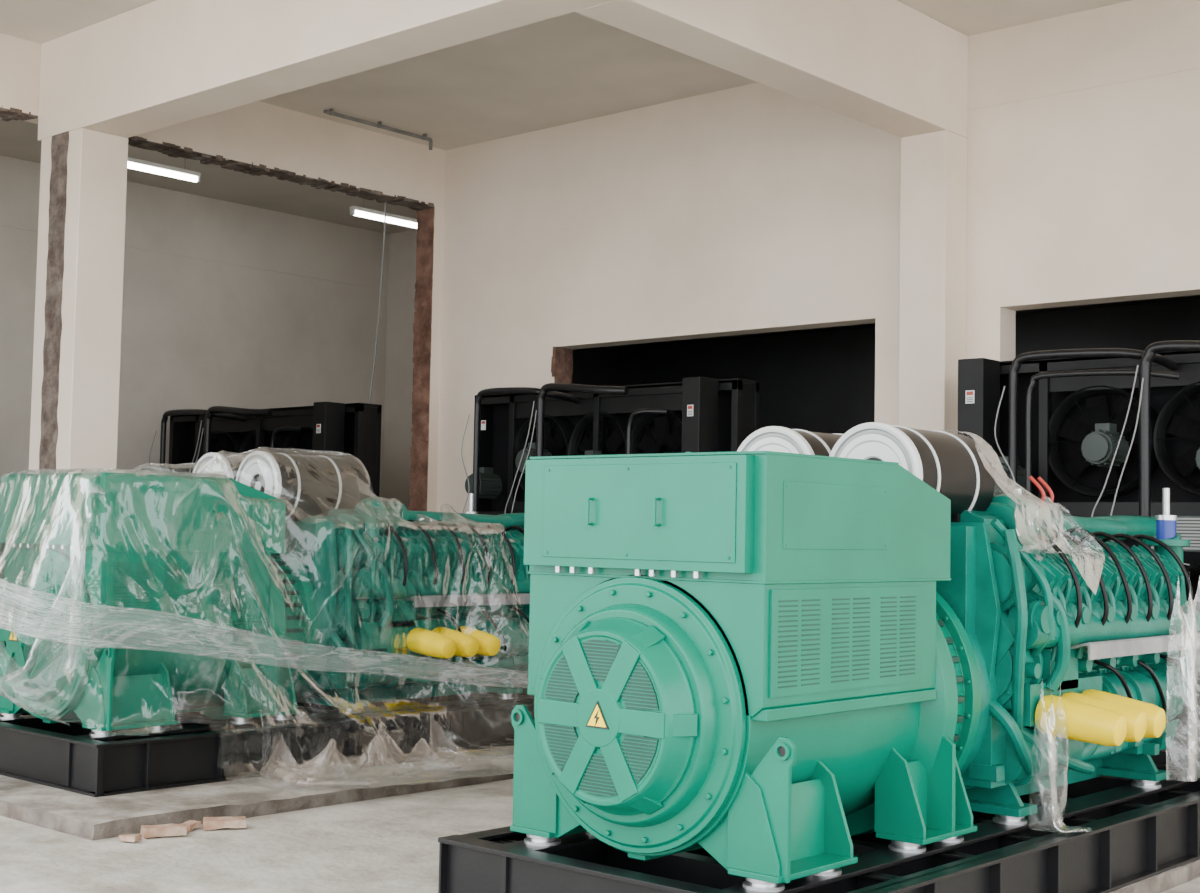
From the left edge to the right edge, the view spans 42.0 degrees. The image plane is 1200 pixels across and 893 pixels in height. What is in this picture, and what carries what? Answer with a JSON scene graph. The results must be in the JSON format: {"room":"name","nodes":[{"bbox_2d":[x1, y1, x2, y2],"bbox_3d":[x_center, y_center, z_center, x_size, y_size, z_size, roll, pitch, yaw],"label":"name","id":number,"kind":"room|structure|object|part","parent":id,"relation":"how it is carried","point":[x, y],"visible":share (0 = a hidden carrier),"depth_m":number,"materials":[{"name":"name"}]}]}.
{"room":"mechanical room","nodes":[
{"label":"mechanical room","id":0,"kind":"room"},
{"bbox_2d":[0,155,388,499],"bbox_3d":[-8.344,-0.508,19.590,0.300,6.570,15.000,-2,-4,42],"label":"wall","id":1,"kind":"structure","parent":0,"point":[196,333],"depth_m":22.49,"materials":[{"name":"grey paint"}]},
{"bbox_2d":[0,33,444,511],"bbox_3d":[-4.862,-0.625,16.284,0.300,6.570,14.700,-2,-4,42],"label":"wall","id":2,"kind":"structure","parent":0,"point":[257,132],"depth_m":17.92,"materials":[{"name":"paint"}]},
{"bbox_2d":[0,107,37,120],"bbox_3d":[-7.119,-3.369,13.866,0.343,0.077,4.400,-2,-4,42],"label":"trim","id":3,"kind":"structure","parent":2,"relation":"attached to","point":[12,113],"depth_m":15.31,"materials":[{"name":"brown concrete"}]},
{"bbox_2d":[39,131,69,473],"bbox_3d":[-5.254,-0.222,14.926,0.336,5.600,0.018,-2,-4,42],"label":"wall edge","id":4,"kind":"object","parent":2,"relation":"attached to","point":[59,142],"depth_m":14.98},
{"bbox_2d":[29,128,127,473],"bbox_3d":[-5.112,-0.208,15.133,0.840,5.600,0.500,-2,-4,42],"label":"column","id":5,"kind":"structure","parent":2,"relation":"attached to","point":[94,241],"depth_m":14.91,"materials":[{"name":"paint"}]},
{"bbox_2d":[128,136,434,210],"bbox_3d":[-3.723,-3.093,17.663,0.338,0.080,4.806,-2,-4,42],"label":"trim","id":6,"kind":"structure","parent":2,"relation":"attached to","point":[172,150],"depth_m":17.64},
{"bbox_2d":[38,0,612,141],"bbox_3d":[1.464,-3.686,9.505,18.300,0.970,0.500,-2,-4,42],"label":"beam","id":7,"kind":"structure","parent":2,"relation":"attached to","point":[158,64],"depth_m":13.38,"materials":[{"name":"paint"}]},
{"bbox_2d":[408,207,434,510],"bbox_3d":[-2.212,-0.194,19.256,0.320,5.540,0.070,-2,-4,42],"label":"wall edge","id":8,"kind":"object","parent":2,"relation":"attached to","point":[418,485],"depth_m":19.28,"materials":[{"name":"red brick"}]},
{"bbox_2d":[382,229,416,510],"bbox_3d":[-1.661,-0.165,23.463,4.500,6.570,0.300,-2,-4,42],"label":"wall","id":9,"kind":"structure","parent":0,"point":[397,444],"depth_m":24.69,"materials":[{"name":"grey paint"}]},
{"bbox_2d":[0,0,1130,233],"bbox_3d":[0.338,-4.175,12.092,23.400,0.250,15.000,-2,-4,42],"label":"ceiling","id":10,"kind":"structure","parent":0,"point":[571,67],"depth_m":16.55,"materials":[{"name":"paint"}]},
{"bbox_2d":[127,157,200,182],"bbox_3d":[-5.074,-3.469,17.721,0.080,0.741,1.250,-2,-4,42],"label":"lamp","id":11,"kind":"object","parent":10,"relation":"hanging from","point":[141,165],"visible":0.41,"depth_m":17.79,"materials":[{"name":"white paint"}]},
{"bbox_2d":[369,202,385,403],"bbox_3d":[-2.837,-1.835,19.952,0.172,3.671,0.046,0,-3,19],"label":"hanging cord","id":12,"kind":"object","parent":10,"relation":"hanging from","point":[385,202],"visible":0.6,"depth_m":19.93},
{"bbox_2d":[323,108,432,149],"bbox_3d":[-2.554,-3.683,18.150,0.050,0.170,1.622,-2,-4,42],"label":"conduit","id":13,"kind":"object","parent":10,"relation":"attached to","point":[330,111],"visible":1,"depth_m":18.13,"materials":[{"name":"grey metal"}]},
{"bbox_2d":[350,202,416,228],"bbox_3d":[-2.721,-3.278,20.352,0.080,0.741,1.280,-2,-4,42],"label":"lamp","id":14,"kind":"object","parent":10,"relation":"hanging from","point":[354,210],"visible":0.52,"depth_m":20.20,"materials":[{"name":"white paint"}]},
{"bbox_2d":[0,725,1199,892],"bbox_3d":[-1.769,2.173,5.455,50.000,0.100,34.000,-2,-4,42],"label":"floor","id":15,"kind":"structure","parent":0,"point":[387,844],"depth_m":8.91,"materials":[{"name":"concrete"}]},
{"bbox_2d":[0,543,4,590],"bbox_3d":[-6.803,1.406,17.119,2.335,2.334,5.761,-2,-4,42],"label":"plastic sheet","id":16,"kind":"object","parent":15,"relation":"on","point":[2,545],"visible":0.02,"depth_m":16.52,"materials":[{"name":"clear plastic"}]},
{"bbox_2d":[117,833,140,842],"bbox_3d":[-2.742,2.283,9.111,0.116,0.047,0.072,0,-3,19],"label":"brick","id":17,"kind":"object","parent":15,"relation":"on","point":[123,838],"visible":1,"depth_m":9.09,"materials":[{"name":"beige brick"}]},
{"bbox_2d":[140,822,186,838],"bbox_3d":[-2.598,2.286,9.304,0.250,0.067,0.119,3,-4,-27],"label":"brick","id":18,"kind":"object","parent":15,"relation":"on","point":[154,831],"visible":1,"depth_m":9.27,"materials":[{"name":"beige brick"}]},
{"bbox_2d":[182,821,200,831],"bbox_3d":[-2.494,2.308,9.508,0.090,0.051,0.127,0,-3,17],"label":"brick","id":19,"kind":"object","parent":15,"relation":"on","point":[191,826],"visible":0.8,"depth_m":9.48,"materials":[{"name":"beige brick"}]},
{"bbox_2d":[202,816,245,830],"bbox_3d":[-2.301,2.307,9.575,0.261,0.067,0.124,2,-3,-15],"label":"brick","id":20,"kind":"object","parent":15,"relation":"on","point":[220,822],"visible":1,"depth_m":9.53,"materials":[{"name":"beige brick"}]},
{"bbox_2d":[0,745,513,840],"bbox_3d":[-2.166,2.468,12.701,3.601,0.100,6.442,-2,-4,42],"label":"concrete plinth","id":21,"kind":"object","parent":15,"relation":"on","point":[71,813],"visible":0.23,"depth_m":10.16,"materials":[{"name":"grey concrete"}]},
{"bbox_2d":[149,402,381,503],"bbox_3d":[-4.635,1.187,20.083,4.080,3.382,1.185,-2,-4,42],"label":"radiator","id":22,"kind":"object","parent":15,"relation":"on","point":[351,432],"visible":0.2,"depth_m":19.93,"materials":[{"name":"black metal"}]},
{"bbox_2d":[0,451,534,796],"bbox_3d":[-2.099,1.258,12.855,2.335,2.334,5.761,-2,-4,42],"label":"diesel generator","id":23,"kind":"object","parent":15,"relation":"on","point":[282,546],"visible":0.95,"depth_m":11.36,"materials":[{"name":"green metal"}]},
{"bbox_2d":[0,641,5,662],"bbox_3d":[-4.171,1.443,10.852,0.204,0.199,0.010,-2,-4,42],"label":"grille","id":24,"kind":"object","parent":23,"relation":"attached to","point":[2,643],"depth_m":10.81,"materials":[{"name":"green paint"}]},
{"bbox_2d":[0,598,6,625],"bbox_3d":[-4.166,1.148,10.869,0.204,0.199,0.010,-2,-4,42],"label":"grille","id":25,"kind":"object","parent":23,"relation":"attached to","point":[3,619],"depth_m":10.83,"materials":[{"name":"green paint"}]},
{"bbox_2d":[5,657,20,682],"bbox_3d":[-4.011,1.528,10.703,0.217,0.173,0.010,-2,-4,42],"label":"grille","id":26,"kind":"object","parent":23,"relation":"attached to","point":[12,664],"depth_m":10.71,"materials":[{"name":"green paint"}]},
{"bbox_2d":[9,587,24,611],"bbox_3d":[-4.002,1.052,10.729,0.217,0.175,0.010,-2,-4,42],"label":"grille","id":27,"kind":"object","parent":23,"relation":"attached to","point":[13,605],"depth_m":10.73,"materials":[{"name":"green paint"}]},
{"bbox_3d":[-4.049,0.441,11.028,0.016,0.126,0.042,-2,-4,42],"label":"door handle","id":28,"kind":"part","parent":23,"relation":"part of","materials":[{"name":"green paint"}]},
{"bbox_2d":[23,644,38,672],"bbox_3d":[-3.847,1.433,10.563,0.204,0.199,0.010,-2,-4,42],"label":"grille","id":29,"kind":"object","parent":23,"relation":"attached to","point":[30,651],"depth_m":10.56,"materials":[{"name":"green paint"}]},
{"bbox_2d":[25,600,39,628],"bbox_3d":[-3.842,1.138,10.579,0.204,0.199,0.010,-2,-4,42],"label":"grille","id":30,"kind":"object","parent":23,"relation":"attached to","point":[37,603],"depth_m":10.57,"materials":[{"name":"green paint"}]},
{"bbox_3d":[-3.766,0.432,10.775,0.016,0.126,0.042,-2,-4,42],"label":"door handle","id":31,"kind":"part","parent":23,"relation":"part of","materials":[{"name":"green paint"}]},
{"bbox_3d":[-2.098,2.258,12.823,2.044,0.334,5.700,-2,-4,42],"label":"frame","id":32,"kind":"part","parent":23,"relation":"part of","materials":[{"name":"black paint"}]},
{"bbox_3d":[-2.015,1.168,11.517,3.711,2.370,4.555,-2,-4,42],"label":"plastic sheet","id":33,"kind":"object","parent":23,"relation":"on","visible":0},
{"bbox_2d":[0,579,527,687],"bbox_3d":[-1.814,1.311,11.165,6.232,1.209,1.600,2,-3,-15],"label":"strip","id":34,"kind":"object","parent":33,"relation":"attached to","point":[14,597],"visible":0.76,"depth_m":10.27,"materials":[{"name":"clear plastic"}]},
{"bbox_2d":[260,712,497,787],"bbox_3d":[-1.480,2.171,11.275,0.927,0.358,1.924,-2,-4,42],"label":"plastic sheet","id":35,"kind":"object","parent":15,"relation":"on","point":[409,774],"visible":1,"depth_m":11.30,"materials":[{"name":"clear plastic"}]},
{"bbox_2d":[461,377,758,675],"bbox_3d":[-0.226,1.053,16.150,3.692,3.382,1.185,-2,-4,42],"label":"radiator","id":36,"kind":"object","parent":15,"relation":"on","point":[513,425],"visible":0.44,"depth_m":16.34,"materials":[{"name":"black metal"}]},
{"bbox_3d":[-1.284,0.401,17.161,0.262,0.345,0.360,-2,-4,42],"label":"electric motor","id":37,"kind":"part","parent":36,"relation":"part of","materials":[{"name":"grey metal"}]},
{"bbox_3d":[-0.706,0.134,16.663,0.262,0.345,0.360,-2,-4,42],"label":"electric motor","id":38,"kind":"part","parent":36,"relation":"part of","materials":[{"name":"grey metal"}]},
{"bbox_3d":[-0.093,0.215,16.109,0.262,0.345,0.360,-2,-4,42],"label":"electric motor","id":39,"kind":"part","parent":36,"relation":"part of","materials":[{"name":"grey metal"}]},
{"bbox_2d":[438,422,1199,892],"bbox_3d":[1.906,1.103,8.681,2.335,2.334,5.761,-2,-4,42],"label":"diesel generator","id":40,"kind":"object","parent":15,"relation":"on","point":[788,660],"visible":1,"depth_m":7.03,"materials":[{"name":"green metal"}]},
{"bbox_2d":[544,725,577,771],"bbox_3d":[-0.166,1.287,6.678,0.204,0.199,0.010,-2,-4,42],"label":"grille","id":41,"kind":"object","parent":40,"relation":"attached to","point":[560,741],"depth_m":6.67,"materials":[{"name":"green metal"}]},
{"bbox_2d":[544,655,578,701],"bbox_3d":[-0.161,0.993,6.694,0.204,0.199,0.010,-2,-4,42],"label":"grille","id":42,"kind":"object","parent":40,"relation":"attached to","point":[561,675],"depth_m":6.69,"materials":[{"name":"green metal"}]},
{"bbox_3d":[-0.044,0.285,6.853,0.016,0.126,0.042,-2,-4,42],"label":"door handle","id":43,"kind":"part","parent":40,"relation":"part of","materials":[{"name":"green paint"}]},
{"bbox_2d":[579,754,617,796],"bbox_3d":[-0.006,1.373,6.528,0.217,0.173,0.010,-2,-4,42],"label":"grille","id":44,"kind":"object","parent":40,"relation":"attached to","point":[598,773],"depth_m":6.53,"materials":[{"name":"green metal"}]},
{"bbox_2d":[582,639,620,680],"bbox_3d":[0.003,0.896,6.554,0.217,0.175,0.010,-2,-4,42],"label":"grille","id":45,"kind":"object","parent":40,"relation":"attached to","point":[601,658],"depth_m":6.55,"materials":[{"name":"green metal"}]},
{"bbox_2d":[620,734,658,782],"bbox_3d":[0.158,1.277,6.388,0.204,0.199,0.010,-2,-4,42],"label":"grille","id":46,"kind":"object","parent":40,"relation":"attached to","point":[639,753],"depth_m":6.38,"materials":[{"name":"green metal"}]},
{"bbox_2d":[621,662,658,709],"bbox_3d":[0.164,0.983,6.404,0.204,0.199,0.010,-2,-4,42],"label":"grille","id":47,"kind":"object","parent":40,"relation":"attached to","point":[639,680],"depth_m":6.40,"materials":[{"name":"green metal"}]},
{"bbox_3d":[0.239,0.276,6.600,0.016,0.126,0.042,-2,-4,42],"label":"door handle","id":48,"kind":"part","parent":40,"relation":"part of","materials":[{"name":"green paint"}]},
{"bbox_3d":[1.907,2.103,8.648,2.044,0.334,5.700,-2,-4,42],"label":"frame","id":49,"kind":"part","parent":40,"relation":"part of","materials":[{"name":"black paint"}]},
{"bbox_2d":[949,429,1083,553],"bbox_3d":[2.111,0.340,8.320,0.861,0.874,0.796,-2,-4,42],"label":"plastic sheet","id":50,"kind":"object","parent":40,"relation":"on","point":[949,429],"visible":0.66,"depth_m":8.26,"materials":[{"name":"clear plastic"}]},
{"bbox_2d":[958,340,1199,726],"bbox_3d":[4.549,0.907,11.890,4.080,3.382,1.185,-2,-4,42],"label":"radiator","id":51,"kind":"object","parent":15,"relation":"on","point":[1106,430],"visible":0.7,"depth_m":12.65,"materials":[{"name":"black metal"}]},
{"bbox_3d":[3.377,0.258,13.003,0.290,0.345,0.360,-2,-4,42],"label":"electric motor","id":52,"kind":"part","parent":51,"relation":"part of","materials":[{"name":"plastic"}]},
{"bbox_3d":[4.016,-0.011,12.451,0.290,0.345,0.360,-2,-4,42],"label":"electric motor","id":53,"kind":"part","parent":51,"relation":"part of","materials":[{"name":"grey metal"}]},
{"bbox_3d":[4.305,0.642,11.520,0.460,0.260,0.130,-2,-4,42],"label":"vent panel","id":54,"kind":"part","parent":51,"relation":"part of","materials":[{"name":"silver metal"}]},
{"bbox_3d":[4.693,0.069,11.840,0.290,0.345,0.360,-2,-4,42],"label":"electric motor","id":55,"kind":"part","parent":51,"relation":"part of","materials":[{"name":"grey metal"}]},
{"bbox_2d":[1110,859,1199,892],"bbox_3d":[2.094,2.335,8.848,2.086,0.100,6.234,-2,-4,42],"label":"concrete plinth","id":56,"kind":"object","parent":15,"relation":"on","point":[1159,883],"visible":0.09,"depth_m":8.37,"materials":[{"name":"grey concrete"}]},
{"bbox_2d":[436,0,1199,675],"bbox_3d":[4.938,-0.605,13.295,18.300,6.570,0.300,-2,-4,42],"label":"wall","id":57,"kind":"structure","parent":0,"point":[753,208],"depth_m":15.74,"materials":[{"name":"paint"}]},
{"bbox_2d":[551,347,572,383],"bbox_3d":[-0.472,0.702,18.032,0.076,3.701,0.332,-2,-4,42],"label":"trim","id":58,"kind":"structure","parent":57,"relation":"attached to","point":[562,358],"depth_m":18.09,"materials":[{"name":"brick"}]},
{"bbox_2d":[0,65,1199,289],"bbox_3d":[0.499,-3.250,12.015,23.100,0.220,14.200,-2,-4,42],"label":"trim","id":59,"kind":"structure","parent":57,"relation":"attached to","point":[1194,67],"depth_m":14.56,"materials":[{"name":"paint"}]},
{"bbox_2d":[575,0,967,137],"bbox_3d":[-0.562,-3.669,10.509,0.480,0.970,11.500,-2,-4,42],"label":"beam","id":60,"kind":"structure","parent":57,"relation":"attached to","point":[890,66],"depth_m":13.04,"materials":[{"name":"paint"}]},
{"bbox_2d":[898,130,966,433],"bbox_3d":[3.070,-0.090,14.458,0.480,5.600,0.400,-2,-4,42],"label":"column","id":61,"kind":"structure","parent":57,"relation":"attached to","point":[933,185],"depth_m":14.38,"materials":[{"name":"paint"}]},
{"bbox_2d":[572,295,1199,433],"bbox_3d":[6.070,-0.513,14.560,18.300,6.570,3.100,-2,-4,42],"label":"wall opening","id":62,"kind":"structure","parent":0,"point":[822,380],"depth_m":19.36,"materials":[{"name":"black"}]}
]}

